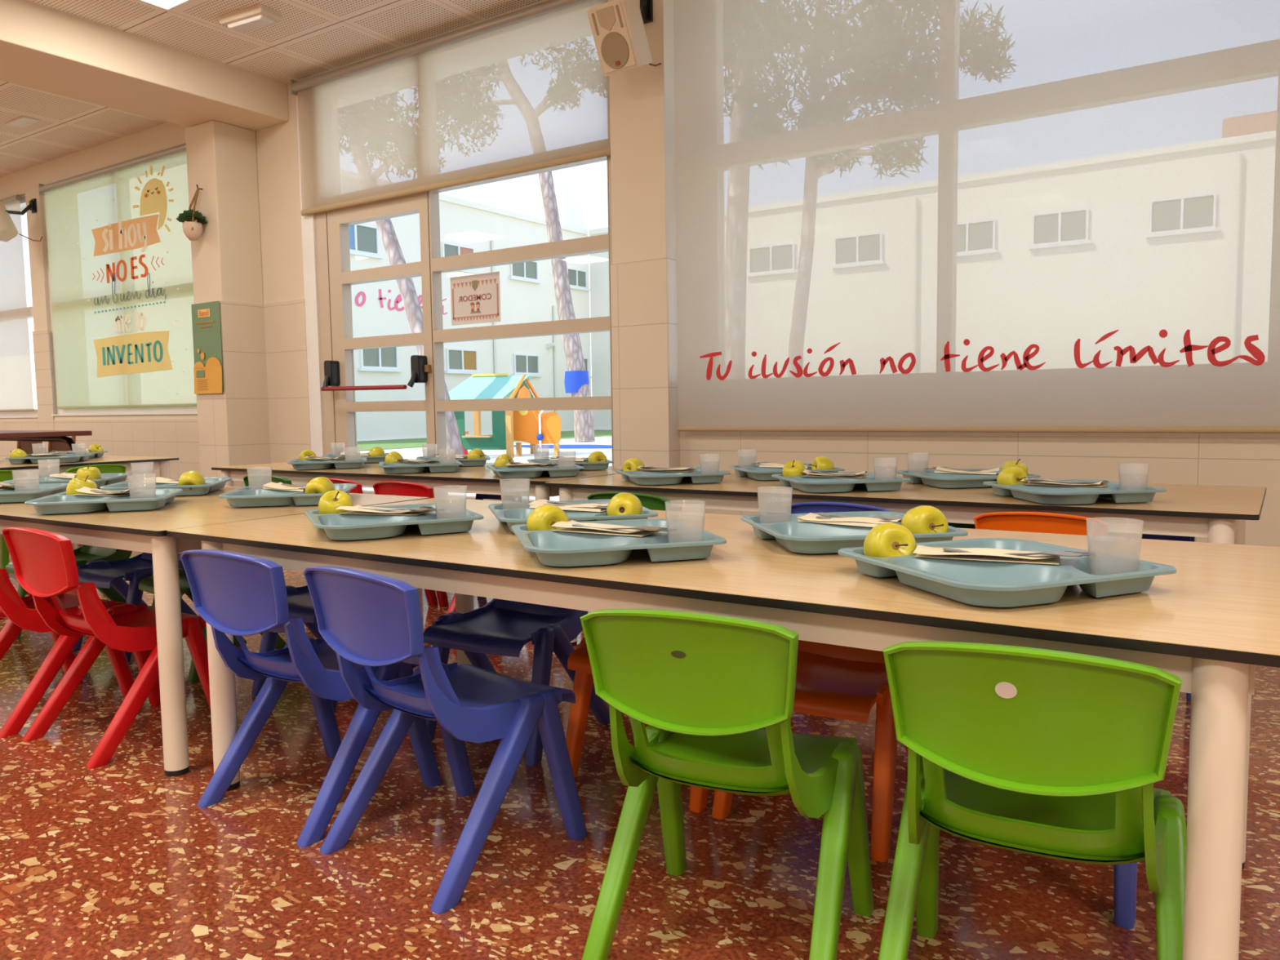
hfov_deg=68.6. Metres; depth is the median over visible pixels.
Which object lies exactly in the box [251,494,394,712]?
child chair
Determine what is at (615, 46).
grille
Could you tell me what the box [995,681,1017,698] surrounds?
sticker
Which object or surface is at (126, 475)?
cup
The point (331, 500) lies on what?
apple
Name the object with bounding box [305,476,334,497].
apple
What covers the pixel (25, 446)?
wooden chair
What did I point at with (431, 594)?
child chair
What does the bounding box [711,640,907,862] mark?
child chair
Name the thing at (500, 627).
child chair
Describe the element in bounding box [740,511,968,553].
food tray
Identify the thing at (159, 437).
trim
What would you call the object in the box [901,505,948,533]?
apple
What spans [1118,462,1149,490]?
cup
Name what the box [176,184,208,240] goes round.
plant pot
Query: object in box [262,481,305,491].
paper napkin
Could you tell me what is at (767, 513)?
child chair
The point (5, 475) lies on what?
child chair
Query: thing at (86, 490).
paper napkin
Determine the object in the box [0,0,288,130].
ceiling beam
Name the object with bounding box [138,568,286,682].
child chair
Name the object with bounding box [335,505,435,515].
paper napkin
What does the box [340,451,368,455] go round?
paper napkin
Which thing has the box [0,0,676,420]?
wall
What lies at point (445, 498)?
cup
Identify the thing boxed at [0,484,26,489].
paper napkin
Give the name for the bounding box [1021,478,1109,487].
paper napkin
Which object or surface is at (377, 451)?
apple
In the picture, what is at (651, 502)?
child chair
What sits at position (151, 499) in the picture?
food tray
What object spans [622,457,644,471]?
apple
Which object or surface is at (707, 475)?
food tray
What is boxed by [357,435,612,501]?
ground
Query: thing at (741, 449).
cup
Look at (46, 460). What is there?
cup
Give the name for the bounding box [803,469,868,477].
paper napkin
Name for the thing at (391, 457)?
apple
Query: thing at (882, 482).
food tray
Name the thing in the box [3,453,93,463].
food tray
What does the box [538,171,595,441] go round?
pine tree
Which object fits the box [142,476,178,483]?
paper napkin
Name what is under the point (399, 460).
paper napkin
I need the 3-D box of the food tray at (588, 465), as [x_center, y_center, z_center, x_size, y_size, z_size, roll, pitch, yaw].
[-0.268,-0.059,3.549,0.300,0.031,0.311,-2,5,-11]
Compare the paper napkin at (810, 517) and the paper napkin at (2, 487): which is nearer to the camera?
the paper napkin at (810, 517)
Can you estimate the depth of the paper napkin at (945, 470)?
2.61 m
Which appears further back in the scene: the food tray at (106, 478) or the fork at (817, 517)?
the food tray at (106, 478)
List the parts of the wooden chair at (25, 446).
leg, leg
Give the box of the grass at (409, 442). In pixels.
[356,430,611,451]
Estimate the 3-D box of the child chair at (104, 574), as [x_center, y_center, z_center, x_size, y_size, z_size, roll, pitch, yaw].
[-1.579,0.280,3.005,0.327,0.505,0.372,2,5,34]
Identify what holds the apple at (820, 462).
on the food tray at (753, 471)
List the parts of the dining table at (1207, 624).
leg, leg, leg, leg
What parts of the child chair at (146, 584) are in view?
leg, seat, leg, leg, leg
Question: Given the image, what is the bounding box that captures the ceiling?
[0,0,542,177]
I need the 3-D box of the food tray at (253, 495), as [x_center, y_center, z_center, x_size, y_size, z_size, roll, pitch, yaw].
[-0.899,0.039,2.418,0.300,0.031,0.311,-2,5,-9]
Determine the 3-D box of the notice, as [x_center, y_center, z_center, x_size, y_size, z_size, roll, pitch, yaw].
[-0.911,-0.997,5.171,0.370,0.268,0.002,2,5,34]
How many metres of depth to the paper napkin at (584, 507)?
1.83 m
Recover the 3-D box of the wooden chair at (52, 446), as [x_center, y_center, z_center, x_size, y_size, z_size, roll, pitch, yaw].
[-4.147,-0.002,6.442,0.360,0.602,0.393,2,5,34]
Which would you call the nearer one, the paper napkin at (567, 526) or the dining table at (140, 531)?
the paper napkin at (567, 526)
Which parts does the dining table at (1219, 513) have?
leg, leg, leg, leg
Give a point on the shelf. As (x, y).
(463, 436)
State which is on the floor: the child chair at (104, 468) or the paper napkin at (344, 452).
the child chair at (104, 468)
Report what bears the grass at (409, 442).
on the ground at (406, 453)
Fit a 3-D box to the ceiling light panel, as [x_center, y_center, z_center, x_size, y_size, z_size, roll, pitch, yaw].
[-2.307,-2.347,4.347,0.590,0.008,0.590,2,5,34]
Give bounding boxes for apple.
[8,448,26,457]
[66,475,97,494]
[75,463,101,479]
[88,444,102,452]
[178,470,205,489]
[298,449,315,460]
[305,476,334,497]
[318,490,353,514]
[368,446,385,456]
[384,451,404,462]
[466,448,485,458]
[493,453,515,466]
[526,504,568,530]
[587,451,607,462]
[606,492,642,515]
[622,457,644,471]
[782,460,806,476]
[811,456,834,470]
[862,522,916,557]
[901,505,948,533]
[996,466,1028,484]
[1000,458,1027,475]
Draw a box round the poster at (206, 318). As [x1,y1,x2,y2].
[191,301,222,394]
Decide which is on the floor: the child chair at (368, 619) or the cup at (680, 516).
the child chair at (368, 619)
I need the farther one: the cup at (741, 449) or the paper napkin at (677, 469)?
the cup at (741, 449)
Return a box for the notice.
[449,271,500,325]
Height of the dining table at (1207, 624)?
0.512 m
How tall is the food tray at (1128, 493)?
0.031 m
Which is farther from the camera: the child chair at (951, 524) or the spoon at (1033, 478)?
the child chair at (951, 524)
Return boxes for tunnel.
[462,445,468,454]
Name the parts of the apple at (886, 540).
stem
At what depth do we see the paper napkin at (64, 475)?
2.98 m
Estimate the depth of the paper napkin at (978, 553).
1.20 m
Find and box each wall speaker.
[0,198,42,241]
[586,0,661,76]
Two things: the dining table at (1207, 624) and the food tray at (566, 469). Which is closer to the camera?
the dining table at (1207, 624)
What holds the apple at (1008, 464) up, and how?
on the food tray at (942, 480)
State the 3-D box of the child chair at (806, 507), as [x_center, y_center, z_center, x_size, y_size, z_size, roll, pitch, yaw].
[0.576,0.293,2.442,0.327,0.505,0.372,2,5,35]
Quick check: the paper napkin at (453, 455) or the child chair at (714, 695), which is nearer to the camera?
the child chair at (714, 695)
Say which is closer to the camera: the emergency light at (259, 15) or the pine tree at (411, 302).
the emergency light at (259, 15)
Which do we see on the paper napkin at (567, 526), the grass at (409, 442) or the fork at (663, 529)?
the fork at (663, 529)
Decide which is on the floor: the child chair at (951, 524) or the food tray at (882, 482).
the child chair at (951, 524)
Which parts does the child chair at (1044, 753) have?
leg, leg, backrest, seat, leg, leg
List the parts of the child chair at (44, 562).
backrest, leg, seat, leg, leg, leg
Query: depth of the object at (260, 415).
6.04 m
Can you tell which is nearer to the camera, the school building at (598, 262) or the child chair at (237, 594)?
the child chair at (237, 594)
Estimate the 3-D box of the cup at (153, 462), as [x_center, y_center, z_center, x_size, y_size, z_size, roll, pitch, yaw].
[-1.486,-0.010,2.802,0.063,0.084,0.063,0,5,9]
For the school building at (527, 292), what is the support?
on the ground at (406, 453)
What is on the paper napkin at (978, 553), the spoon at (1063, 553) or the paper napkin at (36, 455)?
the spoon at (1063, 553)
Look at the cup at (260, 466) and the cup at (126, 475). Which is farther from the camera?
the cup at (260, 466)
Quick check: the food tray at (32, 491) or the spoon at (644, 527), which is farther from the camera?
the food tray at (32, 491)
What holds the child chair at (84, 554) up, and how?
on the floor
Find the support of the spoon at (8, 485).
on the paper napkin at (2, 487)
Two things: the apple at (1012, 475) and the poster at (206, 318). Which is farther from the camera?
the poster at (206, 318)
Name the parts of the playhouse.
post, panel, post, post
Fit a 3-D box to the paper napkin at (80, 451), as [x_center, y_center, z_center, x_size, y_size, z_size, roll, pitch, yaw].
[-2.999,-0.154,4.931,0.069,0.018,0.182,2,5,32]
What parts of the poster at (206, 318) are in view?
title panel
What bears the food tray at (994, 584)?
on the dining table at (1207, 624)
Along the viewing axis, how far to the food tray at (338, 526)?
1.75 m
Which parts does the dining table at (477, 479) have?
leg, leg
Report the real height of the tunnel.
0.318 m
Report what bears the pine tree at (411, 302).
on the ground at (406, 453)
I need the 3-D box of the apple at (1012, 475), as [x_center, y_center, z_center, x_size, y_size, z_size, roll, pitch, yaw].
[0.915,0.002,2.303,0.070,0.068,0.070,0,5,4]
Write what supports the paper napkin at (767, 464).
on the food tray at (753, 471)
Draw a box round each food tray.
[0,483,67,502]
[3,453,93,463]
[3,472,132,488]
[24,488,182,514]
[26,450,107,458]
[99,477,231,496]
[218,483,356,506]
[287,457,366,470]
[304,502,483,540]
[320,453,387,462]
[378,459,462,473]
[415,454,490,466]
[486,462,584,478]
[488,498,657,532]
[511,518,726,566]
[527,457,613,470]
[614,466,730,484]
[728,463,844,479]
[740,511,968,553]
[771,471,910,493]
[838,537,1176,607]
[895,468,1040,488]
[982,479,1166,504]
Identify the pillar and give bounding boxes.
[185,120,263,304]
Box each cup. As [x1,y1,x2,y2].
[11,469,39,489]
[37,459,59,477]
[126,475,155,495]
[129,462,154,482]
[246,466,271,486]
[433,485,466,518]
[499,478,529,509]
[557,450,575,468]
[664,499,706,542]
[698,453,719,471]
[737,448,756,467]
[756,486,792,523]
[873,457,897,479]
[906,452,928,472]
[1085,517,1143,574]
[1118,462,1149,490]
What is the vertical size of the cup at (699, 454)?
0.084 m
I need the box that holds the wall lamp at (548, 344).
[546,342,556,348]
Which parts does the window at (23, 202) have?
sill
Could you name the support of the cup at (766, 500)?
in the food tray at (802, 537)
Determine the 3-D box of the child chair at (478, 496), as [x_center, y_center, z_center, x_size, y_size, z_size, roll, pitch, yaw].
[-0.664,0.194,3.923,0.327,0.505,0.372,2,5,34]
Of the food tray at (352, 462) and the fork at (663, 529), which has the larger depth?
the food tray at (352, 462)
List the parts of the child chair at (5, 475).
leg, backrest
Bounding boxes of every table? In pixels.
[0,430,92,451]
[0,455,179,478]
[0,481,429,777]
[165,497,1279,959]
[211,462,659,500]
[544,470,1266,646]
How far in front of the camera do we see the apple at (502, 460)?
3.27 m
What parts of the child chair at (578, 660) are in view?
leg, seat, leg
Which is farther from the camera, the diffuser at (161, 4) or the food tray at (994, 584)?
the diffuser at (161, 4)
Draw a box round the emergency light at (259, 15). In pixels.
[218,4,281,32]
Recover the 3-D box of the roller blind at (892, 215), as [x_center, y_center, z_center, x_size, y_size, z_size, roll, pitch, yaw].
[1.650,-1.236,3.314,3.627,2.135,0.058,2,5,34]
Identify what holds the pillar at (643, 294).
attached to the wall at (642, 103)
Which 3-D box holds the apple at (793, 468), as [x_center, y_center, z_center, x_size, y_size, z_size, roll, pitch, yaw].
[0.438,-0.021,2.659,0.068,0.072,0.070,1,5,20]
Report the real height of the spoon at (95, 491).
0.007 m
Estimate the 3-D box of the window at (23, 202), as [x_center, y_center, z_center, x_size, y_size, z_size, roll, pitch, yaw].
[-6.051,-1.498,8.560,2.350,1.864,0.112,2,5,34]
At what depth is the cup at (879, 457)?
2.49 m
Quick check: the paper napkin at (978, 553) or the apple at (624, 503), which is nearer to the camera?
the paper napkin at (978, 553)
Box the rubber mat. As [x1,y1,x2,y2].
[513,444,611,448]
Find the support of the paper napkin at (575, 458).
on the food tray at (588, 465)
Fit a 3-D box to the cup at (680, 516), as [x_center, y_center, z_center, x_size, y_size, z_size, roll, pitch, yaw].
[0.070,0.075,1.435,0.063,0.084,0.063,-2,5,-12]
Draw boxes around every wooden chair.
[17,440,42,454]
[48,435,75,452]
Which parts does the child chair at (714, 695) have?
leg, leg, backrest, seat, leg, leg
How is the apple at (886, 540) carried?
on the food tray at (994, 584)
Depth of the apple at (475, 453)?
3.77 m
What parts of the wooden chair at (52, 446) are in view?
leg, backrest, leg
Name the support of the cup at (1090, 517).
in the food tray at (994, 584)
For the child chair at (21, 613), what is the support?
on the floor
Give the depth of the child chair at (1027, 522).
2.02 m
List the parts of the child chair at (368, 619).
leg, backrest, seat, leg, leg, leg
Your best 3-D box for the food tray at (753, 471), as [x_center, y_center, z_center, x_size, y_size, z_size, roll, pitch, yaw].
[0.460,-0.026,2.992,0.300,0.031,0.311,-2,5,-9]
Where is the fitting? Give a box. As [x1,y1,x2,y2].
[5,115,39,128]
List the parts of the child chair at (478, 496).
backrest, seat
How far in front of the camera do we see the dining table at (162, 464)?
4.65 m
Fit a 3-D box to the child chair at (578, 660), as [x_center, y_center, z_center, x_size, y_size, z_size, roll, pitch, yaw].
[0.069,0.340,1.936,0.327,0.505,0.372,2,5,33]
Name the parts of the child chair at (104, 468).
backrest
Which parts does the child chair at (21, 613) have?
backrest, leg, leg, seat, leg, leg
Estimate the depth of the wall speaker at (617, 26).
4.03 m
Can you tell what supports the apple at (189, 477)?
in the food tray at (211, 484)
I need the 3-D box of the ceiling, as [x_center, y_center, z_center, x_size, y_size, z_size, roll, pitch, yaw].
[-3.581,-2.367,2.430,15.600,0.370,8.200,2,5,34]
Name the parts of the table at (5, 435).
leg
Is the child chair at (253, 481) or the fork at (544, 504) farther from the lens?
the child chair at (253, 481)
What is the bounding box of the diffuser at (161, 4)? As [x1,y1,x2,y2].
[143,0,186,8]
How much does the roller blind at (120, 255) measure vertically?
1.820 m
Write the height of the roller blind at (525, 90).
0.813 m
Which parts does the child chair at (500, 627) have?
leg, leg, seat, backrest, leg, leg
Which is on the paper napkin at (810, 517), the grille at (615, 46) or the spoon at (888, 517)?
the spoon at (888, 517)
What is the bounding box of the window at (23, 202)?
[0,195,38,417]
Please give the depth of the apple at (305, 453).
3.89 m
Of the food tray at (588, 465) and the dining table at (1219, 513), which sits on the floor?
the dining table at (1219, 513)
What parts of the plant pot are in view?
pot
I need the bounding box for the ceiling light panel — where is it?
[135,0,195,12]
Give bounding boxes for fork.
[0,484,26,487]
[102,490,144,493]
[401,507,444,511]
[543,503,607,507]
[630,527,677,531]
[816,515,902,523]
[923,468,979,471]
[1064,551,1096,556]
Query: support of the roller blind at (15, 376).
attached to the window at (23, 202)
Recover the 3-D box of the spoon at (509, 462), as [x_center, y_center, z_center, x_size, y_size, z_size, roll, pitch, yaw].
[-0.387,-0.056,3.217,0.164,0.007,0.033,3,6,37]
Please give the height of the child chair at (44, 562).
0.505 m
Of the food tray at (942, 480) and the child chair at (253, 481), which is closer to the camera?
the food tray at (942, 480)
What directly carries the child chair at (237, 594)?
on the floor
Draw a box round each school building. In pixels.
[348,177,591,440]
[588,226,611,430]
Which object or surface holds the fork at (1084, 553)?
on the paper napkin at (978, 553)
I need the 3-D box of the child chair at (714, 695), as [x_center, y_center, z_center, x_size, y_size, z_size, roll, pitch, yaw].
[0.120,0.392,1.270,0.327,0.505,0.372,1,5,25]
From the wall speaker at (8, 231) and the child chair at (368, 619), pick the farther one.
the wall speaker at (8, 231)
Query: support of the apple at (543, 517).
on the food tray at (552, 548)
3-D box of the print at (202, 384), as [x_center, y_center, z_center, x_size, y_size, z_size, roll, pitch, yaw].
[-2.807,-0.611,6.019,0.120,0.070,0.004,2,5,35]
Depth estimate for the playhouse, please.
16.47 m
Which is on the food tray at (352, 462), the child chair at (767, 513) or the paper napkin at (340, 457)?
the paper napkin at (340, 457)
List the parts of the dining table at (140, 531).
leg, leg, leg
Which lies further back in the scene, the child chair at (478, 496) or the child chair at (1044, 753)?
the child chair at (478, 496)
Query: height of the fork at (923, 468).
0.007 m
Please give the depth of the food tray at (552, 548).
1.44 m
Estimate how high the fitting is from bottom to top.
0.012 m
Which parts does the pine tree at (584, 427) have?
tree guard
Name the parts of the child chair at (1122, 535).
backrest, leg, seat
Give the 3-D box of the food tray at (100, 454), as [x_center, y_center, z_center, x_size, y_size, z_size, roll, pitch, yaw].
[-3.010,-0.128,4.923,0.311,0.031,0.300,-2,5,-11]
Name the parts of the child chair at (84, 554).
leg, leg, seat, backrest, leg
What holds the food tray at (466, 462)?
on the dining table at (477, 479)
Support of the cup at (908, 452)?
in the food tray at (942, 480)
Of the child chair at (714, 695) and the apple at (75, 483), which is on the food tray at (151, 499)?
the apple at (75, 483)
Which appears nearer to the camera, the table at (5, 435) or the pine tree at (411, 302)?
the table at (5, 435)
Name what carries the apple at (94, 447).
in the food tray at (100, 454)
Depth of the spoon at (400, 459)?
3.52 m
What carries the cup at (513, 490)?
in the food tray at (513, 513)
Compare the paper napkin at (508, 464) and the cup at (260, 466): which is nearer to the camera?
the cup at (260, 466)
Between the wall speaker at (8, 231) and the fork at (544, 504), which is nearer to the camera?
the fork at (544, 504)
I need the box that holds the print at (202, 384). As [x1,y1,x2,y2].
[197,378,208,390]
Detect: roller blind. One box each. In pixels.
[0,194,34,412]
[38,142,196,408]
[290,0,610,215]
[673,0,1279,433]
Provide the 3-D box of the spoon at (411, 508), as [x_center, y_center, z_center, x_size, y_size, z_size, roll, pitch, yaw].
[-0.473,0.056,1.802,0.164,0.007,0.033,1,5,24]
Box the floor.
[0,543,1279,959]
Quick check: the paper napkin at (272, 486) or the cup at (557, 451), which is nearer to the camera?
the paper napkin at (272, 486)
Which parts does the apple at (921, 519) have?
stem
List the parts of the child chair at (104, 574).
leg, leg, seat, leg, backrest, leg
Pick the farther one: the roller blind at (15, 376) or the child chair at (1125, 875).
the roller blind at (15, 376)
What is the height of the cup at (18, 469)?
0.084 m
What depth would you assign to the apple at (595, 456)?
3.44 m
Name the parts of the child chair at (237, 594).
leg, backrest, seat, leg, leg, leg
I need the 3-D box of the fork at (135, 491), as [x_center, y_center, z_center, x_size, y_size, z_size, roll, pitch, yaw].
[-1.288,0.030,2.317,0.166,0.007,0.025,2,5,28]
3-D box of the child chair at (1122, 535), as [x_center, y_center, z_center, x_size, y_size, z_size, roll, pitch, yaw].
[1.343,0.276,2.526,0.327,0.505,0.372,2,6,36]
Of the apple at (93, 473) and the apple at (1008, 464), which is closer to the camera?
the apple at (1008, 464)
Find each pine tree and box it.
[375,218,463,454]
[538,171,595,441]
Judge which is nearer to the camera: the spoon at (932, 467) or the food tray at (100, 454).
the spoon at (932, 467)
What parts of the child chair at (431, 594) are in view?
backrest, leg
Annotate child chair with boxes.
[0,470,27,573]
[0,568,134,737]
[2,527,210,768]
[5,544,132,649]
[65,464,132,558]
[72,552,197,663]
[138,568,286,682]
[180,549,441,847]
[243,474,292,486]
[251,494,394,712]
[303,565,587,914]
[307,478,438,604]
[373,481,455,613]
[423,598,609,765]
[475,493,521,597]
[565,637,708,813]
[580,608,874,959]
[586,492,671,511]
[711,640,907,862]
[766,511,786,514]
[786,502,891,514]
[878,640,1186,959]
[920,755,1137,929]
[947,522,975,528]
[973,511,1108,536]
[1107,531,1195,701]
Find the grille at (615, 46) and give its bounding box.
[600,31,629,69]
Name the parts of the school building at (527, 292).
pane, pane, pane, pane, pane, pane, pane, pane, pane, pane, pane, pane, pane, pane, pane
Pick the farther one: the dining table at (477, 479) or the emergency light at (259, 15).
the emergency light at (259, 15)
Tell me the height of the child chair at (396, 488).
0.505 m
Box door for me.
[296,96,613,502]
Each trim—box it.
[0,329,199,480]
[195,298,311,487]
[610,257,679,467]
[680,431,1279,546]
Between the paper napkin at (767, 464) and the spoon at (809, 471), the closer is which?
the spoon at (809, 471)
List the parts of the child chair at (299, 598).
leg, seat, leg, leg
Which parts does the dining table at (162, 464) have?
leg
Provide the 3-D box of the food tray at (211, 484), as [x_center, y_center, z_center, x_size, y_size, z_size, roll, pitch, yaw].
[-1.373,0.021,2.734,0.300,0.031,0.311,-2,5,-11]
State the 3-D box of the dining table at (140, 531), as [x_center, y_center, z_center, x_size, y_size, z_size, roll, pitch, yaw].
[-1.534,0.301,2.689,1.860,0.512,0.745,2,5,32]
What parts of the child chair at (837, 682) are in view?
leg, seat, backrest, leg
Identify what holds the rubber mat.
on the ground at (406, 453)
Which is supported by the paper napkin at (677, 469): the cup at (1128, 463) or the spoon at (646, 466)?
the spoon at (646, 466)
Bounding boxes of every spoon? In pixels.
[0,484,16,486]
[89,489,125,493]
[281,483,306,486]
[358,507,429,511]
[400,458,429,461]
[509,462,546,464]
[546,500,608,504]
[572,524,661,530]
[639,466,673,469]
[808,471,855,475]
[817,512,902,519]
[932,466,988,470]
[942,547,1082,556]
[1023,478,1098,483]
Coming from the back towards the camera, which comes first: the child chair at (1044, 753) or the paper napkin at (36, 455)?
the paper napkin at (36, 455)
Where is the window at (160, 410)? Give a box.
[43,195,197,416]
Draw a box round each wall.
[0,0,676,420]
[30,354,37,408]
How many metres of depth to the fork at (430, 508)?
1.79 m
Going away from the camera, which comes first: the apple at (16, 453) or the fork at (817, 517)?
the fork at (817, 517)
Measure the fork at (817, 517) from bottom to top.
0.007 m
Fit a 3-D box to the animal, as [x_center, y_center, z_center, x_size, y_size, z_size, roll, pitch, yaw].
[-1.815,-0.911,16.380,0.912,0.985,0.160,1,5,18]
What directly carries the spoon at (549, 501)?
on the paper napkin at (584, 507)
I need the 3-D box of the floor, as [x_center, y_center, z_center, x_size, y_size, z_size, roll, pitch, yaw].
[-3.537,0.648,2.668,15.200,0.120,7.800,2,5,34]
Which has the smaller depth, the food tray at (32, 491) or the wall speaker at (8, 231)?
the food tray at (32, 491)
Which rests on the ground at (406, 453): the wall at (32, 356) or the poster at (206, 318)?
the wall at (32, 356)
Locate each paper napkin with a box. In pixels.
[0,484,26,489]
[26,453,68,457]
[49,472,76,478]
[51,448,88,453]
[75,486,140,496]
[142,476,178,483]
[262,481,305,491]
[304,456,348,460]
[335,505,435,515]
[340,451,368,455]
[395,458,439,463]
[435,454,466,457]
[506,462,557,466]
[528,499,608,511]
[549,457,587,461]
[551,520,662,536]
[636,466,696,471]
[759,462,811,468]
[796,512,901,527]
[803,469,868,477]
[913,545,1060,564]
[934,466,1000,474]
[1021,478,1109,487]
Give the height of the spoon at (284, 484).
0.007 m
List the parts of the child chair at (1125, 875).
leg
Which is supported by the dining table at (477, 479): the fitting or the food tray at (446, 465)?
the food tray at (446, 465)
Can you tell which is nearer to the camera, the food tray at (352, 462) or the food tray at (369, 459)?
the food tray at (352, 462)
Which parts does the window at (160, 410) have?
sill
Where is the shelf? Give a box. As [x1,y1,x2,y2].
[462,435,492,437]
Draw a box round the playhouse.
[448,373,538,457]
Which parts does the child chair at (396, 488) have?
backrest, leg, leg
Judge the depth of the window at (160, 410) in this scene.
7.38 m
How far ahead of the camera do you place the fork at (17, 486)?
2.54 m

